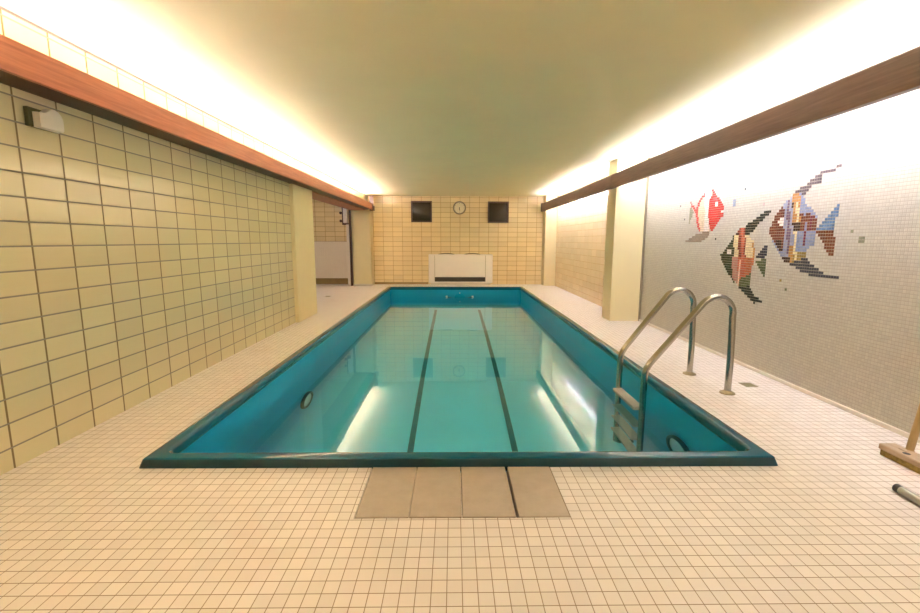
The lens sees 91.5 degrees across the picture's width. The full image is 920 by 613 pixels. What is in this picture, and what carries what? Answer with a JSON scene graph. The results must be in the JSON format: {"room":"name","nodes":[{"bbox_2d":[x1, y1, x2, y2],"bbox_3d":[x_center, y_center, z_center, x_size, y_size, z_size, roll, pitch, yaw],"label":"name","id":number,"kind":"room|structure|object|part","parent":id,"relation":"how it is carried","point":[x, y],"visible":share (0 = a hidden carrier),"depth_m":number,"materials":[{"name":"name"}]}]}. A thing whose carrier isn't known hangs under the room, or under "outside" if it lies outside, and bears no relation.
{"room":"indoor swimming pool","nodes":[
{"label":"indoor swimming pool","id":0,"kind":"room"},
{"bbox_2d":[0,9,295,475],"bbox_3d":[-2.253,-0.247,1.692,0.120,2.222,8.680,0,8,-1],"label":"wall","id":1,"kind":"structure","parent":0,"point":[134,263],"depth_m":2.87,"materials":[{"name":"tile"}]},
{"bbox_2d":[23,106,63,133],"bbox_3d":[-2.174,-0.982,2.345,0.055,0.112,0.175,0,8,-1],"label":"wall fitting","id":2,"kind":"object","parent":1,"relation":"attached to","point":[49,120],"visible":1,"depth_m":2.32,"materials":[{"name":"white plastic"}]},
{"bbox_3d":[-2.191,-0.975,2.336,0.022,0.095,0.155,0,8,-1],"label":"plate","id":3,"kind":"part","parent":2,"relation":"part of","materials":[{"name":"white plastic"}]},
{"bbox_2d":[0,6,366,195],"bbox_3d":[-2.226,-1.740,4.247,0.005,0.012,14.170,0,8,-1],"label":"trim","id":4,"kind":"structure","parent":1,"relation":"attached to","point":[1,7],"depth_m":2.96,"materials":[{"name":"grey paint"}]},
{"bbox_2d":[0,34,374,210],"bbox_3d":[-2.105,-1.511,4.108,0.238,0.360,13.725,0,8,-1],"label":"valance board","id":5,"kind":"object","parent":1,"relation":"attached to","point":[25,68],"visible":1,"depth_m":2.76,"materials":[{"name":"red wood"}]},
{"bbox_2d":[289,184,316,321],"bbox_3d":[-2.332,-0.756,6.417,0.252,1.852,0.820,0,8,-1],"label":"column","id":6,"kind":"structure","parent":0,"point":[300,198],"depth_m":6.31,"materials":[{"name":"paint"}]},
{"bbox_2d":[287,156,367,200],"bbox_3d":[-2.357,-2.207,8.564,0.140,0.347,5.489,0,8,-1],"label":"lintel","id":7,"kind":"object","parent":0,"point":[291,162],"visible":0.29,"depth_m":7.34,"materials":[{"name":"paint"}]},
{"bbox_2d":[312,191,364,209],"bbox_3d":[-2.465,-2.052,8.818,0.350,0.027,4.290,0,8,-1],"label":"trim","id":8,"kind":"structure","parent":7,"relation":"attached to","point":[316,196],"depth_m":8.50,"materials":[{"name":"red wood"}]},
{"bbox_2d":[351,210,373,283],"bbox_3d":[-2.432,-1.464,11.250,0.445,1.845,0.390,0,8,-1],"label":"pillar","id":9,"kind":"structure","parent":0,"point":[362,220],"depth_m":11.06,"materials":[{"name":"paint"}]},
{"bbox_2d":[353,283,372,285],"bbox_3d":[-2.433,-0.553,11.241,0.465,0.045,0.132,0,8,-1],"label":"baseboard","id":10,"kind":"structure","parent":9,"relation":"attached to","point":[372,283],"depth_m":11.18,"materials":[{"name":"beige tile"}]},
{"bbox_2d":[312,196,542,283],"bbox_3d":[-0.993,-1.687,11.495,6.930,2.222,0.120,0,8,-1],"label":"wall","id":11,"kind":"structure","parent":0,"point":[402,247],"depth_m":11.42,"materials":[{"name":"tile"}]},
{"bbox_2d":[314,241,347,277],"bbox_3d":[-3.472,-1.188,11.426,1.270,0.930,0.091,0,8,-1],"label":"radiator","id":12,"kind":"object","parent":11,"relation":"attached to","point":[330,257],"visible":0.63,"depth_m":11.39,"materials":[{"name":"white metal"}]},
{"bbox_2d":[342,208,348,224],"bbox_3d":[-2.879,-2.276,11.243,0.130,0.450,0.155,0,8,-1],"label":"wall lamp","id":13,"kind":"object","parent":11,"relation":"attached to","point":[345,220],"visible":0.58,"depth_m":11.18,"materials":[{"name":"white plastic"}]},
{"bbox_2d":[346,224,353,285],"bbox_3d":[-2.747,-1.287,11.221,0.065,1.500,0.390,0,8,-1],"label":"door","id":14,"kind":"structure","parent":11,"relation":"in","point":[347,225],"depth_m":11.04,"materials":[{"name":"white paint"}]},
{"bbox_2d":[316,278,427,283],"bbox_3d":[-2.590,-0.653,11.557,3.540,0.150,0.014,0,8,-1],"label":"baseboard","id":15,"kind":"structure","parent":11,"relation":"attached to","point":[318,280],"depth_m":11.54,"materials":[{"name":"beige tile"}]},
{"bbox_2d":[411,201,431,221],"bbox_3d":[-0.971,-2.393,11.307,0.523,0.525,0.045,0,8,-1],"label":"air vent","id":16,"kind":"object","parent":11,"relation":"in","point":[421,211],"visible":1,"depth_m":11.30,"materials":[{"name":"black metal"}]},
{"bbox_2d":[453,201,465,214],"bbox_3d":[-0.014,-2.489,11.306,0.330,0.330,0.045,0,8,-1],"label":"wall clock","id":17,"kind":"object","parent":11,"relation":"attached to","point":[459,207],"visible":1,"depth_m":11.30,"materials":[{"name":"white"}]},
{"bbox_2d":[488,201,508,222],"bbox_3d":[0.968,-2.384,11.335,0.525,0.530,0.045,0,8,-1],"label":"air vent","id":18,"kind":"object","parent":11,"relation":"in","point":[498,212],"visible":1,"depth_m":11.32,"materials":[{"name":"black metal"}]},
{"bbox_2d":[0,284,919,612],"bbox_3d":[-0.899,0.478,4.592,6.930,0.050,14.170,0,8,-1],"label":"floor","id":19,"kind":"structure","parent":0,"point":[84,529],"depth_m":1.76,"materials":[{"name":"tile"}]},
{"bbox_2d":[348,210,352,285],"bbox_3d":[-2.684,-1.431,11.019,0.045,1.845,0.050,0,8,-1],"label":"door frame","id":20,"kind":"structure","parent":19,"relation":"on","point":[350,232],"depth_m":10.99,"materials":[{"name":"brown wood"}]},
{"bbox_2d":[355,467,416,518],"bbox_3d":[-0.322,0.853,2.051,0.218,0.052,0.443,0,8,-1],"label":"stone slab","id":21,"kind":"object","parent":19,"relation":"on","point":[388,493],"visible":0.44,"depth_m":2.00,"materials":[{"name":"beige stone"}]},
{"bbox_2d":[409,467,461,517],"bbox_3d":[-0.103,0.854,2.055,0.214,0.052,0.443,0,8,-1],"label":"stone slab","id":22,"kind":"object","parent":19,"relation":"on","point":[437,490],"visible":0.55,"depth_m":2.00,"materials":[{"name":"beige stone"}]},
{"bbox_2d":[139,287,777,470],"bbox_3d":[-0.051,0.968,6.493,3.202,1.672,8.375,0,8,-1],"label":"swimming pool","id":23,"kind":"object","parent":19,"relation":"in","point":[717,443],"visible":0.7,"depth_m":2.71,"materials":[{"name":"teal tile"}]},
{"bbox_2d":[217,297,698,452],"bbox_3d":[-0.048,0.385,6.402,3.037,0.001,8.245,0,8,-1],"label":"pool water","id":24,"kind":"object","parent":23,"relation":"in","point":[419,374],"visible":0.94,"depth_m":3.88,"materials":[{"name":"teal liquid"}]},
{"bbox_2d":[446,293,473,296],"bbox_3d":[-0.007,-0.189,10.470,0.653,0.272,0.040,0,8,-1],"label":"jet","id":25,"kind":"object","parent":23,"relation":"attached to","point":[458,294],"visible":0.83,"depth_m":10.47,"materials":[{"name":"teal plastic"}]},
{"bbox_3d":[-0.005,-0.186,10.487,0.260,0.260,0.008,0,8,-1],"label":"plate","id":26,"kind":"part","parent":25,"relation":"part of","materials":[{"name":"teal plastic"}]},
{"bbox_2d":[428,253,492,284],"bbox_3d":[0.015,-0.959,11.442,1.625,0.803,0.224,0,8,-1],"label":"dehumidifier","id":27,"kind":"object","parent":19,"relation":"on","point":[444,268],"visible":1,"depth_m":11.34,"materials":[{"name":"white metal"}]},
{"bbox_2d":[435,277,484,281],"bbox_3d":[0.003,-0.689,11.378,1.275,0.112,0.008,0,8,-1],"label":"grille","id":28,"kind":"object","parent":27,"relation":"attached to","point":[437,279],"depth_m":11.37,"materials":[{"name":"brown metal"}]},
{"bbox_3d":[0.004,-1.021,11.327,1.270,0.530,0.012,0,8,-1],"label":"panel","id":29,"kind":"part","parent":27,"relation":"part of","materials":[{"name":"white metal"}]},
{"bbox_2d":[461,467,515,517],"bbox_3d":[0.117,0.854,2.058,0.218,0.052,0.443,0,8,-1],"label":"stone slab","id":30,"kind":"object","parent":19,"relation":"on","point":[486,493],"visible":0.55,"depth_m":2.00,"materials":[{"name":"beige stone"}]},
{"bbox_2d":[506,467,569,517],"bbox_3d":[0.344,0.854,2.061,0.210,0.052,0.443,0,8,-1],"label":"stone slab","id":31,"kind":"object","parent":19,"relation":"on","point":[535,493],"visible":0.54,"depth_m":2.00,"materials":[{"name":"beige stone"}]},
{"bbox_2d":[613,287,736,418],"bbox_3d":[1.672,0.842,3.612,0.741,1.959,0.591,0,8,-1],"label":"pool ladder","id":32,"kind":"object","parent":19,"relation":"attached to","point":[695,310],"visible":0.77,"depth_m":3.33,"materials":[{"name":"silver metal"}]},
{"bbox_3d":[1.656,0.806,3.851,0.647,1.959,0.046,0,8,-1],"label":"handrail","id":33,"kind":"part","parent":32,"relation":"part of","materials":[{"name":"silver metal"}]},
{"bbox_2d":[738,382,757,386],"bbox_3d":[2.273,0.616,3.534,0.095,0.006,0.100,0,8,-1],"label":"floor drain","id":34,"kind":"object","parent":19,"relation":"on","point":[746,384],"visible":1,"depth_m":3.53,"materials":[{"name":"metal"}]},
{"bbox_2d":[879,403,919,473],"bbox_3d":[2.417,0.019,2.040,0.366,1.623,0.485,0,8,-1],"label":"broom","id":35,"kind":"object","parent":19,"relation":"on","point":[906,456],"visible":1,"depth_m":2.28,"materials":[{"name":"brown wood"}]},
{"bbox_2d":[898,448,914,451],"bbox_3d":[2.293,0.750,2.302,0.050,0.032,0.043,0,8,-1],"label":"socket","id":36,"kind":"object","parent":35,"relation":"attached to","point":[900,449],"depth_m":2.29,"materials":[{"name":"brown wood"}]},
{"bbox_3d":[2.443,-0.021,2.201,0.311,1.591,0.034,-1,8,-6],"label":"handle","id":37,"kind":"part","parent":35,"relation":"part of","materials":[{"name":"brown wood"}]},
{"bbox_2d":[892,484,919,505],"bbox_3d":[1.960,0.910,1.419,0.038,0.038,1.249,0,8,2],"label":"pole","id":38,"kind":"object","parent":19,"relation":"on","point":[898,488],"visible":1,"depth_m":1.97,"materials":[{"name":"metal"}]},
{"bbox_2d":[0,0,919,196],"bbox_3d":[-0.842,-1.804,4.257,7.030,0.120,14.170,0,8,-1],"label":"ceiling","id":39,"kind":"structure","parent":0,"point":[503,98],"depth_m":2.87,"materials":[{"name":"paint"}]},
{"bbox_2d":[541,195,557,285],"bbox_3d":[2.249,-1.649,11.307,0.283,2.222,0.350,0,8,-1],"label":"pillar","id":40,"kind":"structure","parent":0,"point":[549,231],"depth_m":11.18,"materials":[{"name":"paint"}]},
{"bbox_2d":[555,173,608,306],"bbox_3d":[2.524,-1.309,9.000,0.205,2.222,5.020,0,8,-1],"label":"tiled wall","id":41,"kind":"structure","parent":0,"point":[581,224],"depth_m":8.80,"materials":[{"name":"tile"}]},
{"bbox_2d":[602,158,647,320],"bbox_3d":[2.331,-0.920,6.356,0.425,2.222,0.340,0,8,-1],"label":"column","id":42,"kind":"structure","parent":0,"point":[625,203],"depth_m":6.23,"materials":[{"name":"paint"}]},
{"bbox_2d":[541,46,919,211],"bbox_3d":[2.148,-1.438,4.240,0.111,0.198,13.850,0,8,-1],"label":"valance board","id":43,"kind":"object","parent":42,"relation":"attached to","point":[898,75],"visible":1,"depth_m":2.88,"materials":[{"name":"brown wood"}]},
{"bbox_2d":[640,45,919,436],"bbox_3d":[2.663,-0.273,1.968,0.120,2.222,9.100,0,8,-1],"label":"wall","id":44,"kind":"structure","parent":0,"point":[852,340],"depth_m":3.21,"materials":[{"name":"tile"}]},
{"bbox_2d":[638,158,649,320],"bbox_3d":[2.535,-0.893,6.176,0.019,2.222,0.030,0,8,-1],"label":"trim","id":45,"kind":"structure","parent":44,"relation":"attached to","point":[647,181],"depth_m":6.17,"materials":[{"name":"brown"}]},
{"bbox_2d":[685,179,723,241],"bbox_3d":[2.566,-1.011,4.700,0.003,0.662,0.684,0,8,-1],"label":"fish","id":46,"kind":"object","parent":44,"relation":"attached to","point":[705,224],"visible":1,"depth_m":4.66},
{"bbox_2d":[720,210,770,303],"bbox_3d":[2.573,-0.451,4.098,0.003,0.795,0.662,0,8,-1],"label":"fish","id":47,"kind":"object","parent":44,"relation":"attached to","point":[738,234],"visible":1,"depth_m":4.05},
{"bbox_2d":[639,319,919,442],"bbox_3d":[2.593,0.834,1.978,0.018,0.030,8.800,0,8,-1],"label":"baseboard","id":48,"kind":"structure","parent":44,"relation":"attached to","point":[847,409],"depth_m":3.28,"materials":[{"name":"beige tile"}]},
{"bbox_2d":[769,164,841,278],"bbox_3d":[2.584,-0.624,3.366,0.003,0.773,0.729,0,8,-1],"label":"fish","id":49,"kind":"object","parent":44,"relation":"attached to","point":[787,238],"visible":1,"depth_m":3.39},
{"bbox_2d":[858,237,864,242],"bbox_3d":[2.590,-0.430,2.890,0.003,0.041,0.041,0,8,-1],"label":"wall tile","id":50,"kind":"object","parent":44,"relation":"attached to","point":[860,238],"depth_m":2.89,"materials":[{"name":"grey tile"}]}
]}

